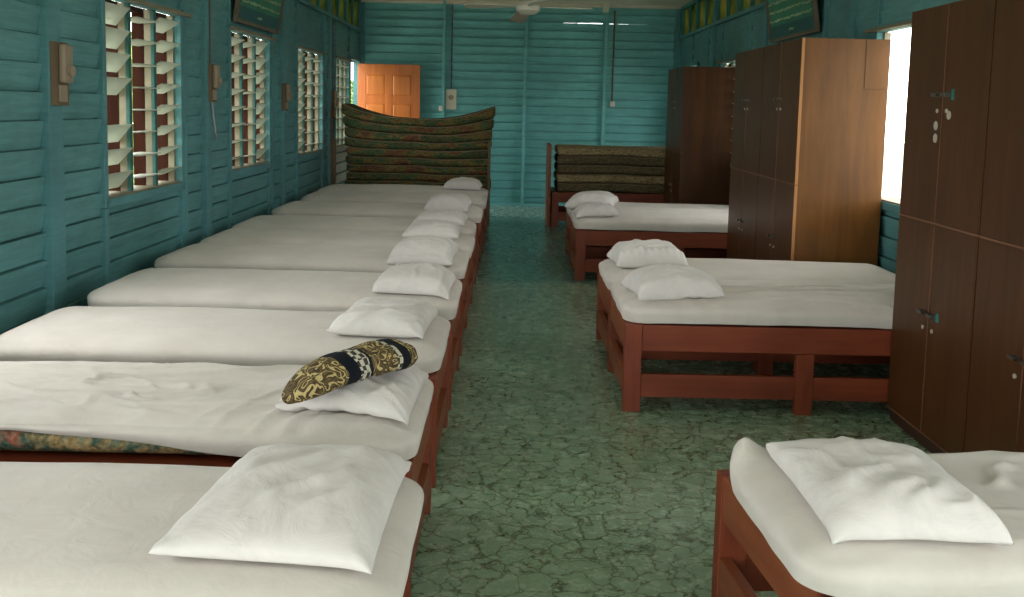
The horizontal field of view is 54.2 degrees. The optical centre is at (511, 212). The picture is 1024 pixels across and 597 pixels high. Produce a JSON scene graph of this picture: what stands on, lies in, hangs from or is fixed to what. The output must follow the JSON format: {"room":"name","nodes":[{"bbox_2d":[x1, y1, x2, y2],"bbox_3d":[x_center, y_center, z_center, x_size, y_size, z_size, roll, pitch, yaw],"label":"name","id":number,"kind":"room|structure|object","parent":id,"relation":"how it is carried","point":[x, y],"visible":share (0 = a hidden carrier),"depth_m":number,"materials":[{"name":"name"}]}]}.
{"room":"dormitory","nodes":[
{"label":"dormitory","id":0,"kind":"room"},
{"bbox_2d":[0,0,359,334],"bbox_3d":[-2.469,-0.759,6.435,0.065,3.241,19.360,1,6,0],"label":"wall","id":1,"kind":"structure","parent":0,"point":[144,231],"depth_m":5.83,"materials":[{"name":"wood"}]},
{"bbox_2d":[33,0,61,314],"bbox_3d":[-2.454,-0.633,5.252,0.085,3.240,0.100,1,6,0],"label":"wall post","id":2,"kind":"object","parent":1,"relation":"attached to","point":[46,26],"depth_m":5.26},
{"bbox_2d":[55,0,67,307],"bbox_3d":[-2.469,-0.387,5.398,0.067,2.720,0.070,1,6,0],"label":"trim","id":3,"kind":"structure","parent":1,"relation":"attached to","point":[57,2],"depth_m":5.42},
{"bbox_2d":[49,33,75,105],"bbox_3d":[-2.377,-1.142,5.278,0.078,1.150,0.210,1,6,0],"label":"electrical box","id":4,"kind":"object","parent":1,"relation":"attached to","point":[62,70],"visible":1,"depth_m":5.30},
{"bbox_2d":[58,85,67,101],"bbox_3d":[-2.399,-0.635,5.344,0.014,0.087,0.085,1,6,0],"label":"switch plate","id":5,"kind":"object","parent":4,"relation":"attached to","point":[62,89],"depth_m":5.32,"materials":[{"name":"beige plastic"}]},
{"bbox_2d":[98,209,110,285],"bbox_3d":[-2.487,0.440,6.087,0.070,0.929,0.056,1,6,0],"label":"trim","id":6,"kind":"structure","parent":1,"relation":"attached to","point":[105,235],"depth_m":6.04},
{"bbox_2d":[93,0,191,208],"bbox_3d":[-2.505,-0.760,6.726,0.225,1.320,1.580,1,6,0],"label":"window","id":7,"kind":"structure","parent":1,"relation":"in","point":[155,74],"depth_m":6.83,"materials":[{"name":"beige paint"}]},
{"bbox_2d":[176,189,185,248],"bbox_3d":[-2.488,0.291,7.494,0.070,0.929,0.056,1,6,0],"label":"trim","id":8,"kind":"structure","parent":1,"relation":"attached to","point":[181,193],"depth_m":7.45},
{"bbox_2d":[181,0,188,245],"bbox_3d":[-2.470,-0.608,7.482,0.065,2.720,0.070,1,6,0],"label":"trim","id":9,"kind":"structure","parent":1,"relation":"attached to","point":[184,1],"depth_m":7.47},
{"bbox_2d":[196,0,210,240],"bbox_3d":[-2.455,-0.916,7.927,0.085,3.240,0.100,1,6,0],"label":"trim","id":10,"kind":"structure","parent":1,"relation":"attached to","point":[204,11],"depth_m":7.91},
{"bbox_2d":[209,102,211,235],"bbox_3d":[-2.470,-0.671,8.073,0.067,2.720,0.070,1,6,0],"label":"trim","id":11,"kind":"structure","parent":1,"relation":"attached to","point":[209,102],"depth_m":8.12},
{"bbox_2d":[208,0,221,138],"bbox_3d":[-2.381,-1.295,8.017,0.078,1.424,0.210,1,6,0],"label":"electrical box","id":12,"kind":"object","parent":1,"relation":"attached to","point":[214,80],"visible":1,"depth_m":8.02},
{"bbox_2d":[225,177,232,228],"bbox_3d":[-2.489,0.156,8.762,0.070,0.929,0.056,1,6,0],"label":"trim","id":13,"kind":"structure","parent":1,"relation":"attached to","point":[229,179],"depth_m":8.72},
{"bbox_2d":[223,24,276,176],"bbox_3d":[-2.506,-1.044,9.406,0.225,1.320,1.590,1,6,0],"label":"window","id":14,"kind":"structure","parent":1,"relation":"in","point":[248,58],"depth_m":9.52,"materials":[{"name":"beige paint"}]},
{"bbox_2d":[232,0,283,33],"bbox_3d":[-2.307,-2.142,9.325,0.166,0.845,1.580,1,6,0],"label":"sign board","id":15,"kind":"object","parent":1,"relation":"attached to","point":[266,15],"visible":1,"depth_m":9.37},
{"bbox_2d":[265,167,270,214],"bbox_3d":[-2.489,0.006,10.178,0.070,0.929,0.056,1,6,0],"label":"trim","id":16,"kind":"structure","parent":1,"relation":"attached to","point":[268,169],"depth_m":10.13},
{"bbox_2d":[270,33,273,213],"bbox_3d":[-2.471,-0.898,10.216,0.065,2.720,0.070,1,6,0],"label":"trim","id":17,"kind":"structure","parent":1,"relation":"attached to","point":[272,34],"depth_m":10.20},
{"bbox_2d":[277,0,284,205],"bbox_3d":[-2.456,-1.200,10.602,0.085,3.240,0.100,1,6,0],"label":"trim","id":18,"kind":"structure","parent":1,"relation":"attached to","point":[282,25],"depth_m":10.58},
{"bbox_2d":[285,0,285,203],"bbox_3d":[-2.471,-0.955,10.748,0.067,2.720,0.070,1,6,0],"label":"trim","id":19,"kind":"structure","parent":1,"relation":"attached to","point":[285,0],"depth_m":10.75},
{"bbox_2d":[282,83,291,110],"bbox_3d":[-2.380,-1.681,10.601,0.078,1.200,0.210,1,6,0],"label":"electrical box","id":20,"kind":"object","parent":1,"relation":"attached to","point":[286,88],"visible":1,"depth_m":10.62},
{"bbox_2d":[292,43,327,160],"bbox_3d":[-2.507,-1.336,12.156,0.225,1.320,1.700,1,6,0],"label":"window","id":21,"kind":"structure","parent":1,"relation":"in","point":[309,67],"depth_m":12.30,"materials":[{"name":"beige paint"}]},
{"bbox_2d":[323,15,324,187],"bbox_3d":[-2.473,-1.193,13.001,0.065,2.720,0.070,1,6,0],"label":"trim","id":22,"kind":"structure","parent":1,"relation":"attached to","point":[324,15],"depth_m":12.99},
{"bbox_2d":[293,0,361,31],"bbox_3d":[-2.423,-1.868,6.302,0.097,0.045,19.330,1,6,0],"label":"trim","id":23,"kind":"structure","parent":1,"relation":"attached to","point":[303,2],"depth_m":12.94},
{"bbox_2d":[325,0,331,185],"bbox_3d":[-2.457,-1.488,13.316,0.085,3.240,0.100,1,6,0],"label":"trim","id":24,"kind":"structure","parent":1,"relation":"attached to","point":[329,19],"depth_m":13.27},
{"bbox_2d":[331,20,338,118],"bbox_3d":[-2.383,-1.927,13.491,0.078,1.320,0.210,1,6,0],"label":"electrical box","id":25,"kind":"object","parent":1,"relation":"attached to","point":[334,94],"visible":1,"depth_m":13.48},
{"bbox_2d":[332,0,345,20],"bbox_3d":[-2.439,-2.901,13.891,0.080,0.410,1.200,1,6,0],"label":"window","id":26,"kind":"structure","parent":1,"relation":"in","point":[338,6],"depth_m":13.93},
{"bbox_2d":[332,55,352,150],"bbox_3d":[-2.508,-1.577,14.428,0.225,1.320,1.330,1,6,0],"label":"window","id":27,"kind":"structure","parent":1,"relation":"in","point":[341,65],"depth_m":14.51,"materials":[{"name":"beige paint"}]},
{"bbox_2d":[346,0,359,27],"bbox_3d":[-2.439,-3.035,15.153,0.080,0.410,1.220,1,6,0],"label":"window","id":28,"kind":"structure","parent":1,"relation":"in","point":[352,7],"depth_m":15.14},
{"bbox_2d":[349,56,360,146],"bbox_3d":[-2.486,-1.249,15.519,0.110,2.300,0.990,1,6,0],"label":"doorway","id":29,"kind":"structure","parent":1,"relation":"attached to","point":[358,60],"depth_m":15.87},
{"bbox_2d":[357,64,419,117],"bbox_3d":[-1.972,-1.248,15.943,0.990,2.208,0.092,1,6,0],"label":"door","id":30,"kind":"structure","parent":1,"relation":"in","point":[388,89],"depth_m":15.87,"materials":[{"name":"wood"}]},
{"bbox_2d":[358,2,682,203],"bbox_3d":[0.112,-1.721,16.065,5.225,3.240,0.077,1,6,0],"label":"wall","id":31,"kind":"structure","parent":0,"point":[565,54],"depth_m":15.99,"materials":[{"name":"wood"}]},
{"bbox_2d":[359,2,364,63],"bbox_3d":[-2.405,-1.774,16.024,0.080,3.240,0.075,1,6,0],"label":"trim","id":32,"kind":"structure","parent":31,"relation":"attached to","point":[362,5],"depth_m":15.88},
{"bbox_2d":[441,0,445,117],"bbox_3d":[-1.101,-1.743,16.015,0.048,3.240,0.100,1,6,0],"label":"trim","id":33,"kind":"structure","parent":31,"relation":"attached to","point":[444,1],"depth_m":15.89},
{"bbox_2d":[446,4,456,109],"bbox_3d":[-0.961,-2.476,15.940,0.170,1.660,0.055,1,6,0],"label":"electrical box","id":34,"kind":"object","parent":31,"relation":"attached to","point":[450,93],"visible":1,"depth_m":16.00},
{"bbox_2d":[361,0,682,8],"bbox_3d":[0.148,-3.302,15.850,5.125,0.050,0.080,1,6,0],"label":"trim","id":35,"kind":"structure","parent":31,"relation":"attached to","point":[379,1],"depth_m":15.81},
{"bbox_2d":[521,18,527,205],"bbox_3d":[0.199,-1.714,16.019,0.048,3.240,0.100,1,6,0],"label":"trim","id":36,"kind":"structure","parent":31,"relation":"attached to","point":[526,21],"depth_m":15.98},
{"bbox_2d":[490,202,564,206],"bbox_3d":[0.075,-0.127,16.181,5.105,0.045,0.068,1,6,0],"label":"baseboard","id":37,"kind":"structure","parent":31,"relation":"attached to","point":[491,203],"depth_m":16.15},
{"bbox_2d":[601,12,608,144],"bbox_3d":[1.469,-1.685,16.022,0.048,3.240,0.100,1,6,0],"label":"trim","id":38,"kind":"structure","parent":31,"relation":"attached to","point":[606,13],"depth_m":15.93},
{"bbox_2d":[610,10,615,106],"bbox_3d":[1.626,-2.449,15.954,0.080,1.520,0.036,1,6,0],"label":"light switch","id":39,"kind":"object","parent":31,"relation":"attached to","point":[612,103],"visible":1,"depth_m":15.96,"materials":[{"name":"beige plastic"}]},
{"bbox_2d":[673,9,680,68],"bbox_3d":[2.598,-1.661,16.038,0.080,3.240,0.075,1,6,0],"label":"trim","id":40,"kind":"structure","parent":31,"relation":"attached to","point":[677,11],"depth_m":15.89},
{"bbox_2d":[446,0,692,5],"bbox_3d":[0.153,-2.353,6.287,5.265,0.080,19.400,1,6,0],"label":"ceiling","id":41,"kind":"structure","parent":0,"point":[619,2],"depth_m":15.53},
{"bbox_2d":[464,0,591,22],"bbox_3d":[0.185,-2.300,9.835,1.066,0.771,0.915,7,8,42],"label":"ceiling fan","id":42,"kind":"object","parent":41,"relation":"hanging from","point":[524,8],"visible":1,"depth_m":9.81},
{"bbox_2d":[411,206,931,596],"bbox_3d":[0.078,0.940,6.616,5.365,0.060,19.560,1,6,0],"label":"floor","id":43,"kind":"structure","parent":0,"point":[545,487],"depth_m":4.78,"materials":[{"name":"green plastic"}]},
{"bbox_2d":[0,396,432,596],"bbox_3d":[-1.277,0.968,3.536,1.920,0.472,0.850,1,6,0],"label":"wooden bed","id":44,"kind":"object","parent":43,"relation":"on","point":[420,470],"visible":0.16,"depth_m":3.18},
{"bbox_2d":[0,361,433,460],"bbox_3d":[-1.270,0.657,3.503,1.954,0.154,0.848,1,6,0],"label":"mattress","id":45,"kind":"object","parent":44,"relation":"on","point":[196,408],"visible":0.71,"depth_m":3.20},
{"bbox_2d":[275,365,428,425],"bbox_3d":[-0.528,0.582,3.461,0.430,0.132,0.560,2,6,3],"label":"pillow","id":46,"kind":"object","parent":45,"relation":"on","point":[393,395],"visible":0.56,"depth_m":3.22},
{"bbox_2d":[281,338,417,403],"bbox_3d":[-0.532,0.511,3.305,0.191,0.130,0.575,6,7,36],"label":"bolster","id":47,"kind":"object","parent":46,"relation":"on","point":[329,372],"visible":1,"depth_m":3.22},
{"bbox_2d":[428,336,448,487],"bbox_3d":[-1.277,0.856,4.590,1.920,0.472,0.850,1,6,0],"label":"wooden bed","id":48,"kind":"object","parent":43,"relation":"on","point":[440,378],"visible":0.09,"depth_m":4.45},
{"bbox_2d":[0,306,450,372],"bbox_3d":[-1.270,0.557,4.559,1.954,0.130,0.847,1,6,0],"label":"mattress","id":49,"kind":"object","parent":48,"relation":"on","point":[153,334],"visible":0.72,"depth_m":4.26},
{"bbox_2d":[326,297,437,338],"bbox_3d":[-0.568,0.459,4.534,0.420,0.110,0.540,2,6,4],"label":"pillow","id":50,"kind":"object","parent":49,"relation":"on","point":[400,317],"visible":1,"depth_m":4.33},
{"bbox_2d":[448,299,459,409],"bbox_3d":[-1.278,0.742,5.664,1.920,0.472,0.850,1,6,0],"label":"wooden bed","id":51,"kind":"object","parent":43,"relation":"on","point":[454,334],"visible":0.13,"depth_m":5.55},
{"bbox_2d":[87,268,461,319],"bbox_3d":[-1.266,0.439,5.592,1.957,0.146,0.847,1,6,0],"label":"mattress","id":52,"kind":"object","parent":51,"relation":"on","point":[292,290],"visible":0.66,"depth_m":5.27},
{"bbox_2d":[371,262,455,299],"bbox_3d":[-0.523,0.356,5.488,0.410,0.138,0.540,1,6,2],"label":"pillow","id":53,"kind":"object","parent":52,"relation":"on","point":[426,278],"visible":1,"depth_m":5.27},
{"bbox_2d":[458,263,468,355],"bbox_3d":[-1.278,0.620,6.818,1.920,0.472,0.850,1,6,0],"label":"wooden bed","id":54,"kind":"object","parent":43,"relation":"on","point":[464,294],"visible":0.14,"depth_m":6.70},
{"bbox_2d":[154,243,468,278],"bbox_3d":[-1.311,0.318,6.786,2.026,0.134,0.812,1,6,0],"label":"mattress","id":55,"kind":"object","parent":54,"relation":"on","point":[262,256],"visible":0.76,"depth_m":6.47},
{"bbox_2d":[386,235,459,266],"bbox_3d":[-0.574,0.241,6.622,0.420,0.158,0.580,2,6,3],"label":"pillow","id":56,"kind":"object","parent":55,"relation":"on","point":[436,250],"visible":0.95,"depth_m":6.42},
{"bbox_2d":[467,252,472,324],"bbox_3d":[-1.279,0.526,7.703,1.920,0.472,0.850,1,6,0],"label":"wooden bed","id":57,"kind":"object","parent":43,"relation":"on","point":[470,267],"visible":0.05,"depth_m":7.87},
{"bbox_2d":[199,228,474,257],"bbox_3d":[-1.302,0.226,7.671,2.027,0.131,0.815,1,6,0],"label":"mattress","id":58,"kind":"object","parent":57,"relation":"on","point":[466,242],"visible":0.56,"depth_m":7.45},
{"bbox_2d":[401,219,461,239],"bbox_3d":[-0.599,0.117,7.655,0.420,0.120,0.540,2,6,2],"label":"pillow","id":59,"kind":"object","parent":58,"relation":"on","point":[428,227],"visible":0.91,"depth_m":7.44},
{"bbox_2d":[472,231,476,300],"bbox_3d":[-1.279,0.427,8.638,1.920,0.472,0.850,1,6,0],"label":"wooden bed","id":60,"kind":"object","parent":43,"relation":"on","point":[475,237],"visible":0.08,"depth_m":8.79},
{"bbox_2d":[232,215,476,236],"bbox_3d":[-1.321,0.126,8.605,2.026,0.132,0.817,1,6,0],"label":"mattress","id":61,"kind":"object","parent":60,"relation":"on","point":[262,221],"visible":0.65,"depth_m":8.36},
{"bbox_2d":[413,208,467,224],"bbox_3d":[-0.600,0.026,8.550,0.430,0.113,0.540,2,6,2],"label":"pillow","id":62,"kind":"object","parent":61,"relation":"on","point":[454,215],"visible":0.79,"depth_m":8.35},
{"bbox_2d":[476,223,480,273],"bbox_3d":[-1.280,0.290,9.930,1.920,0.472,0.850,1,6,0],"label":"wooden bed","id":63,"kind":"object","parent":43,"relation":"on","point":[478,228],"visible":0.1,"depth_m":9.57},
{"bbox_2d":[271,201,482,222],"bbox_3d":[-1.302,-0.010,9.898,2.026,0.131,0.814,1,6,0],"label":"mattress","id":64,"kind":"object","parent":63,"relation":"on","point":[323,208],"visible":0.71,"depth_m":9.57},
{"bbox_2d":[424,194,471,212],"bbox_3d":[-0.615,-0.104,9.763,0.420,0.158,0.540,2,6,3],"label":"pillow","id":65,"kind":"object","parent":64,"relation":"on","point":[460,202],"visible":0.89,"depth_m":9.54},
{"bbox_2d":[481,209,484,253],"bbox_3d":[-1.280,0.153,11.223,1.920,0.472,0.850,1,6,0],"label":"wooden bed","id":66,"kind":"object","parent":43,"relation":"on","point":[483,215],"visible":0.05,"depth_m":11.06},
{"bbox_2d":[301,190,486,208],"bbox_3d":[-1.293,-0.148,11.192,2.027,0.133,0.812,1,6,0],"label":"mattress","id":67,"kind":"object","parent":66,"relation":"on","point":[478,200],"visible":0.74,"depth_m":10.86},
{"bbox_2d":[484,205,486,240],"bbox_3d":[-1.280,0.048,12.218,1.920,0.472,0.850,1,6,0],"label":"wooden bed","id":68,"kind":"object","parent":43,"relation":"on","point":[486,205],"visible":0.05,"depth_m":12.37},
{"bbox_2d":[318,184,487,197],"bbox_3d":[-1.303,-0.256,12.186,2.026,0.138,0.811,1,6,0],"label":"mattress","id":69,"kind":"object","parent":68,"relation":"on","point":[358,187],"visible":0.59,"depth_m":11.88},
{"bbox_2d":[443,177,481,190],"bbox_3d":[-0.586,-0.357,12.110,0.440,0.136,0.540,2,6,3],"label":"pillow","id":70,"kind":"object","parent":69,"relation":"on","point":[462,183],"visible":1,"depth_m":11.87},
{"bbox_2d":[486,140,490,226],"bbox_3d":[-0.308,-0.378,13.219,0.040,1.150,0.040,1,6,0],"label":"wooden post","id":71,"kind":"object","parent":43,"relation":"on","point":[489,141],"visible":1,"depth_m":13.19,"materials":[{"name":"brown wood"}]},
{"bbox_2d":[545,143,551,225],"bbox_3d":[0.501,-0.399,13.835,0.040,1.100,0.800,1,6,0],"label":"wooden post","id":72,"kind":"object","parent":43,"relation":"on","point":[549,146],"visible":1,"depth_m":13.47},
{"bbox_2d":[550,187,663,226],"bbox_3d":[1.493,-0.065,13.871,1.920,0.472,0.850,1,6,0],"label":"wooden bed","id":73,"kind":"object","parent":43,"relation":"on","point":[557,213],"visible":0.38,"depth_m":13.44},
{"bbox_2d":[554,179,663,193],"bbox_3d":[1.525,-0.362,13.829,1.863,0.135,0.831,1,6,0],"label":"mattress","id":74,"kind":"object","parent":73,"relation":"on","point":[561,186],"visible":0.44,"depth_m":13.44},
{"bbox_2d":[554,170,663,184],"bbox_3d":[1.533,-0.484,13.827,1.890,0.135,0.834,1,6,0],"label":"mattress","id":75,"kind":"object","parent":74,"relation":"on","point":[560,177],"visible":0.49,"depth_m":13.43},
{"bbox_2d":[554,162,664,175],"bbox_3d":[1.526,-0.606,13.819,1.872,0.135,0.846,1,6,0],"label":"mattress","id":76,"kind":"object","parent":75,"relation":"on","point":[561,168],"visible":0.49,"depth_m":13.43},
{"bbox_2d":[554,153,664,166],"bbox_3d":[1.548,-0.727,13.803,1.904,0.135,0.834,1,6,0],"label":"mattress","id":77,"kind":"object","parent":76,"relation":"on","point":[561,159],"visible":0.57,"depth_m":13.41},
{"bbox_2d":[555,144,665,157],"bbox_3d":[1.547,-0.847,13.779,1.896,0.135,0.843,1,6,0],"label":"mattress","id":78,"kind":"object","parent":77,"relation":"on","point":[561,149],"visible":0.71,"depth_m":13.39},
{"bbox_2d":[565,211,726,265],"bbox_3d":[1.550,0.285,10.585,1.920,0.472,0.850,1,6,0],"label":"wooden bed","id":79,"kind":"object","parent":43,"relation":"on","point":[568,218],"visible":0.15,"depth_m":10.57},
{"bbox_2d":[566,202,728,216],"bbox_3d":[1.562,-0.015,10.554,1.954,0.131,0.864,1,6,0],"label":"mattress","id":80,"kind":"object","parent":79,"relation":"on","point":[619,205],"visible":0.39,"depth_m":10.36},
{"bbox_2d":[565,191,618,208],"bbox_3d":[0.834,-0.135,10.374,0.500,0.179,0.460,3,6,14],"label":"pillow","id":81,"kind":"object","parent":80,"relation":"on","point":[606,197],"visible":0.77,"depth_m":10.21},
{"bbox_2d":[570,220,727,280],"bbox_3d":[1.550,0.377,9.720,1.920,0.472,0.850,1,6,0],"label":"wooden bed","id":82,"kind":"object","parent":43,"relation":"on","point":[583,259],"visible":0.43,"depth_m":9.29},
{"bbox_2d":[571,210,727,232],"bbox_3d":[1.561,0.078,9.689,1.956,0.129,0.864,1,6,0],"label":"mattress","id":83,"kind":"object","parent":82,"relation":"on","point":[648,220],"visible":0.66,"depth_m":9.29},
{"bbox_2d":[573,202,618,217],"bbox_3d":[0.794,-0.030,9.530,0.400,0.139,0.440,1,6,0],"label":"pillow","id":84,"kind":"object","parent":83,"relation":"on","point":[586,209],"visible":1,"depth_m":9.34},
{"bbox_2d":[596,271,755,371],"bbox_3d":[1.551,0.711,6.572,1.920,0.472,0.850,1,6,0],"label":"wooden bed","id":85,"kind":"object","parent":43,"relation":"on","point":[603,293],"visible":0.13,"depth_m":6.64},
{"bbox_2d":[599,258,895,289],"bbox_3d":[1.563,0.412,6.541,1.957,0.128,0.862,1,6,0],"label":"mattress","id":86,"kind":"object","parent":85,"relation":"on","point":[718,268],"visible":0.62,"depth_m":6.38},
{"bbox_2d":[607,239,687,267],"bbox_3d":[0.876,0.261,6.514,0.460,0.158,0.460,1,6,-2],"label":"pillow","id":87,"kind":"object","parent":86,"relation":"on","point":[636,253],"visible":0.93,"depth_m":6.32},
{"bbox_2d":[663,66,734,204],"bbox_3d":[2.333,-0.752,12.692,0.648,2.125,1.200,1,6,0],"label":"locker","id":88,"kind":"object","parent":43,"relation":"on","point":[699,123],"visible":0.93,"depth_m":12.09,"materials":[{"name":"wood"}]},
{"bbox_2d":[726,47,764,259],"bbox_3d":[2.305,-0.327,8.680,0.648,2.125,1.050,1,6,0],"label":"locker","id":89,"kind":"object","parent":43,"relation":"on","point":[749,65],"visible":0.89,"depth_m":8.61,"materials":[{"name":"wood"}]},
{"bbox_2d":[607,294,891,415],"bbox_3d":[1.552,0.801,5.717,1.920,0.472,0.850,1,6,0],"label":"wooden bed","id":90,"kind":"object","parent":43,"relation":"on","point":[629,342],"visible":0.52,"depth_m":5.30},
{"bbox_2d":[610,280,894,328],"bbox_3d":[1.563,0.488,5.684,1.957,0.159,0.864,1,6,0],"label":"mattress","id":91,"kind":"object","parent":90,"relation":"on","point":[745,302],"visible":0.57,"depth_m":5.31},
{"bbox_2d":[621,263,724,300],"bbox_3d":[0.881,0.369,5.530,0.470,0.157,0.460,1,6,-6],"label":"pillow","id":92,"kind":"object","parent":91,"relation":"on","point":[659,281],"visible":1,"depth_m":5.34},
{"bbox_2d":[711,469,833,596],"bbox_3d":[1.640,1.105,2.868,1.920,0.472,0.850,1,6,-6],"label":"wooden bed","id":93,"kind":"object","parent":43,"relation":"on","point":[744,562],"visible":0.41,"depth_m":3.04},
{"bbox_2d":[730,437,1023,596],"bbox_3d":[1.629,0.803,2.736,1.957,0.156,0.799,1,6,-4],"label":"mattress","id":94,"kind":"object","parent":93,"relation":"on","point":[792,529],"visible":0.57,"depth_m":2.38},
{"bbox_2d":[766,436,1012,545],"bbox_3d":[0.962,0.694,2.638,0.430,0.119,0.590,1,6,-1],"label":"pillow","id":95,"kind":"object","parent":94,"relation":"on","point":[873,488],"visible":1,"depth_m":2.44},
{"bbox_2d":[755,38,890,265],"bbox_3d":[2.305,-0.216,7.629,0.648,2.125,1.054,1,6,0],"label":"locker","id":96,"kind":"object","parent":43,"relation":"on","point":[824,102],"visible":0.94,"depth_m":7.11,"materials":[{"name":"wood"}]},
{"bbox_2d":[886,0,996,452],"bbox_3d":[2.306,0.089,4.757,0.648,2.125,0.890,1,6,0],"label":"locker","id":97,"kind":"object","parent":43,"relation":"on","point":[951,57],"visible":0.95,"depth_m":4.69,"materials":[{"name":"wood"}]},
{"bbox_2d":[964,0,1023,451],"bbox_3d":[2.307,0.183,3.867,0.648,2.125,0.890,1,6,0],"label":"locker","id":98,"kind":"object","parent":43,"relation":"on","point":[995,407],"visible":0.88,"depth_m":4.11,"materials":[{"name":"wood"}]},
{"bbox_3d":[-1.271,-0.112,13.724,1.920,0.472,0.850,1,6,0],"label":"wooden bed","id":99,"kind":"object","parent":43,"relation":"on","visible":0},
{"bbox_2d":[344,179,490,188],"bbox_3d":[-1.265,-0.402,13.682,1.964,0.118,0.860,1,6,0],"label":"mattress","id":100,"kind":"object","parent":99,"relation":"on","point":[402,182],"visible":0.29,"depth_m":13.28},
{"bbox_2d":[346,172,486,182],"bbox_3d":[-1.263,-0.506,13.677,1.916,0.119,0.845,1,6,0],"label":"mattress","id":101,"kind":"object","parent":100,"relation":"on","point":[350,175],"visible":0.47,"depth_m":13.28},
{"bbox_2d":[347,164,486,174],"bbox_3d":[-1.261,-0.613,13.682,1.904,0.122,0.858,1,6,0],"label":"mattress","id":102,"kind":"object","parent":101,"relation":"on","point":[350,167],"visible":0.6,"depth_m":13.28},
{"bbox_2d":[346,155,487,166],"bbox_3d":[-1.258,-0.717,13.641,1.931,0.128,0.847,1,6,0],"label":"mattress","id":103,"kind":"object","parent":102,"relation":"on","point":[351,159],"visible":0.62,"depth_m":13.25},
{"bbox_2d":[347,146,487,158],"bbox_3d":[-1.256,-0.828,13.639,1.903,0.141,0.838,1,6,0],"label":"mattress","id":104,"kind":"object","parent":103,"relation":"on","point":[357,151],"visible":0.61,"depth_m":13.25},
{"bbox_2d":[344,137,491,150],"bbox_3d":[-1.252,-0.942,13.613,1.968,0.164,0.863,1,6,0],"label":"mattress","id":105,"kind":"object","parent":104,"relation":"on","point":[349,141],"visible":0.73,"depth_m":13.23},
{"bbox_2d":[344,127,491,142],"bbox_3d":[-1.250,-1.062,13.611,1.972,0.194,0.850,1,6,0],"label":"mattress","id":106,"kind":"object","parent":105,"relation":"on","point":[349,131],"visible":0.83,"depth_m":13.21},
{"bbox_2d":[343,115,493,134],"bbox_3d":[-1.247,-1.188,13.605,2.007,0.239,0.817,1,6,0],"label":"mattress","id":107,"kind":"object","parent":106,"relation":"on","point":[348,121],"visible":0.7,"depth_m":13.22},
{"bbox_2d":[342,103,495,126],"bbox_3d":[-1.244,-1.321,13.595,2.044,0.297,0.866,1,6,0],"label":"mattress","id":108,"kind":"object","parent":107,"relation":"on","point":[348,109],"visible":0.98,"depth_m":13.20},
{"bbox_3d":[-1.277,1.081,2.472,1.920,0.472,0.850,1,6,0],"label":"wooden bed","id":109,"kind":"object","parent":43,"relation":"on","visible":0},
{"bbox_2d":[0,462,423,596],"bbox_3d":[-1.214,0.783,2.441,1.952,0.130,0.843,1,6,0],"label":"mattress","id":110,"kind":"object","parent":109,"relation":"on","point":[68,529],"visible":0.64,"depth_m":2.28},
{"bbox_2d":[148,443,411,574],"bbox_3d":[-0.522,0.686,2.486,0.485,0.132,0.700,2,6,3],"label":"pillow","id":111,"kind":"object","parent":110,"relation":"on","point":[324,505],"visible":1,"depth_m":2.28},
{"bbox_2d":[680,0,961,273],"bbox_3d":[2.700,-0.643,6.449,0.065,3.241,19.360,1,6,0],"label":"wall","id":112,"kind":"structure","parent":0,"point":[736,31],"depth_m":8.26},
{"bbox_2d":[682,2,697,34],"bbox_3d":[2.724,-2.919,15.168,0.080,0.410,1.220,1,6,0],"label":"window","id":113,"kind":"structure","parent":112,"relation":"in","point":[689,18],"depth_m":15.14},
{"bbox_2d":[697,0,713,28],"bbox_3d":[2.725,-2.785,13.905,0.080,0.410,1.200,1,6,0],"label":"window","id":114,"kind":"structure","parent":112,"relation":"in","point":[705,11],"depth_m":13.89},
{"bbox_2d":[711,0,717,66],"bbox_3d":[2.682,-1.372,13.331,0.085,3.240,0.100,1,6,0],"label":"trim","id":115,"kind":"structure","parent":112,"relation":"attached to","point":[715,28],"depth_m":13.20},
{"bbox_2d":[679,1,765,39],"bbox_3d":[2.704,-1.752,6.316,0.097,0.045,19.330,1,6,0],"label":"trim","id":116,"kind":"structure","parent":112,"relation":"attached to","point":[763,4],"depth_m":12.37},
{"bbox_2d":[716,0,738,20],"bbox_3d":[2.725,-2.635,12.493,0.080,0.410,1.240,1,6,0],"label":"window","id":117,"kind":"structure","parent":112,"relation":"in","point":[725,8],"depth_m":12.52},
{"bbox_2d":[739,0,764,11],"bbox_3d":[2.726,-2.500,11.220,0.080,0.410,1.200,1,6,0],"label":"window","id":118,"kind":"structure","parent":112,"relation":"in","point":[743,4],"depth_m":11.54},
{"bbox_2d":[763,6,769,46],"bbox_3d":[2.683,-1.085,10.616,0.085,3.240,0.100,1,6,0],"label":"trim","id":119,"kind":"structure","parent":112,"relation":"attached to","point":[766,31],"depth_m":10.49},
{"bbox_2d":[765,0,819,42],"bbox_3d":[2.584,-2.059,9.356,0.166,0.845,1.560,1,6,0],"label":"sign board","id":120,"kind":"object","parent":112,"relation":"attached to","point":[787,19],"visible":1,"depth_m":9.36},
{"bbox_2d":[822,0,829,36],"bbox_3d":[2.711,-1.734,8.564,0.070,0.463,0.056,1,6,0],"label":"trim","id":121,"kind":"structure","parent":112,"relation":"attached to","point":[826,2],"depth_m":8.55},
{"bbox_2d":[847,0,858,38],"bbox_3d":[2.684,-0.801,7.941,0.085,3.240,0.100,1,6,0],"label":"trim","id":122,"kind":"structure","parent":112,"relation":"attached to","point":[853,8],"depth_m":7.83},
{"bbox_2d":[864,18,911,213],"bbox_3d":[2.734,-0.615,6.487,0.225,1.320,2.130,1,6,0],"label":"window","id":123,"kind":"structure","parent":112,"relation":"in","point":[883,31],"depth_m":7.08,"materials":[{"name":"beige paint"}]},
{"label":"outside","id":124,"kind":"structure","parent":0,"visible":0},
{"bbox_2d":[133,143,903,197],"bbox_3d":[-0.058,0.690,15.157,120.000,0.130,130.000,1,6,0],"label":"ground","id":125,"kind":"structure","parent":124,"point":[893,152],"depth_m":40.91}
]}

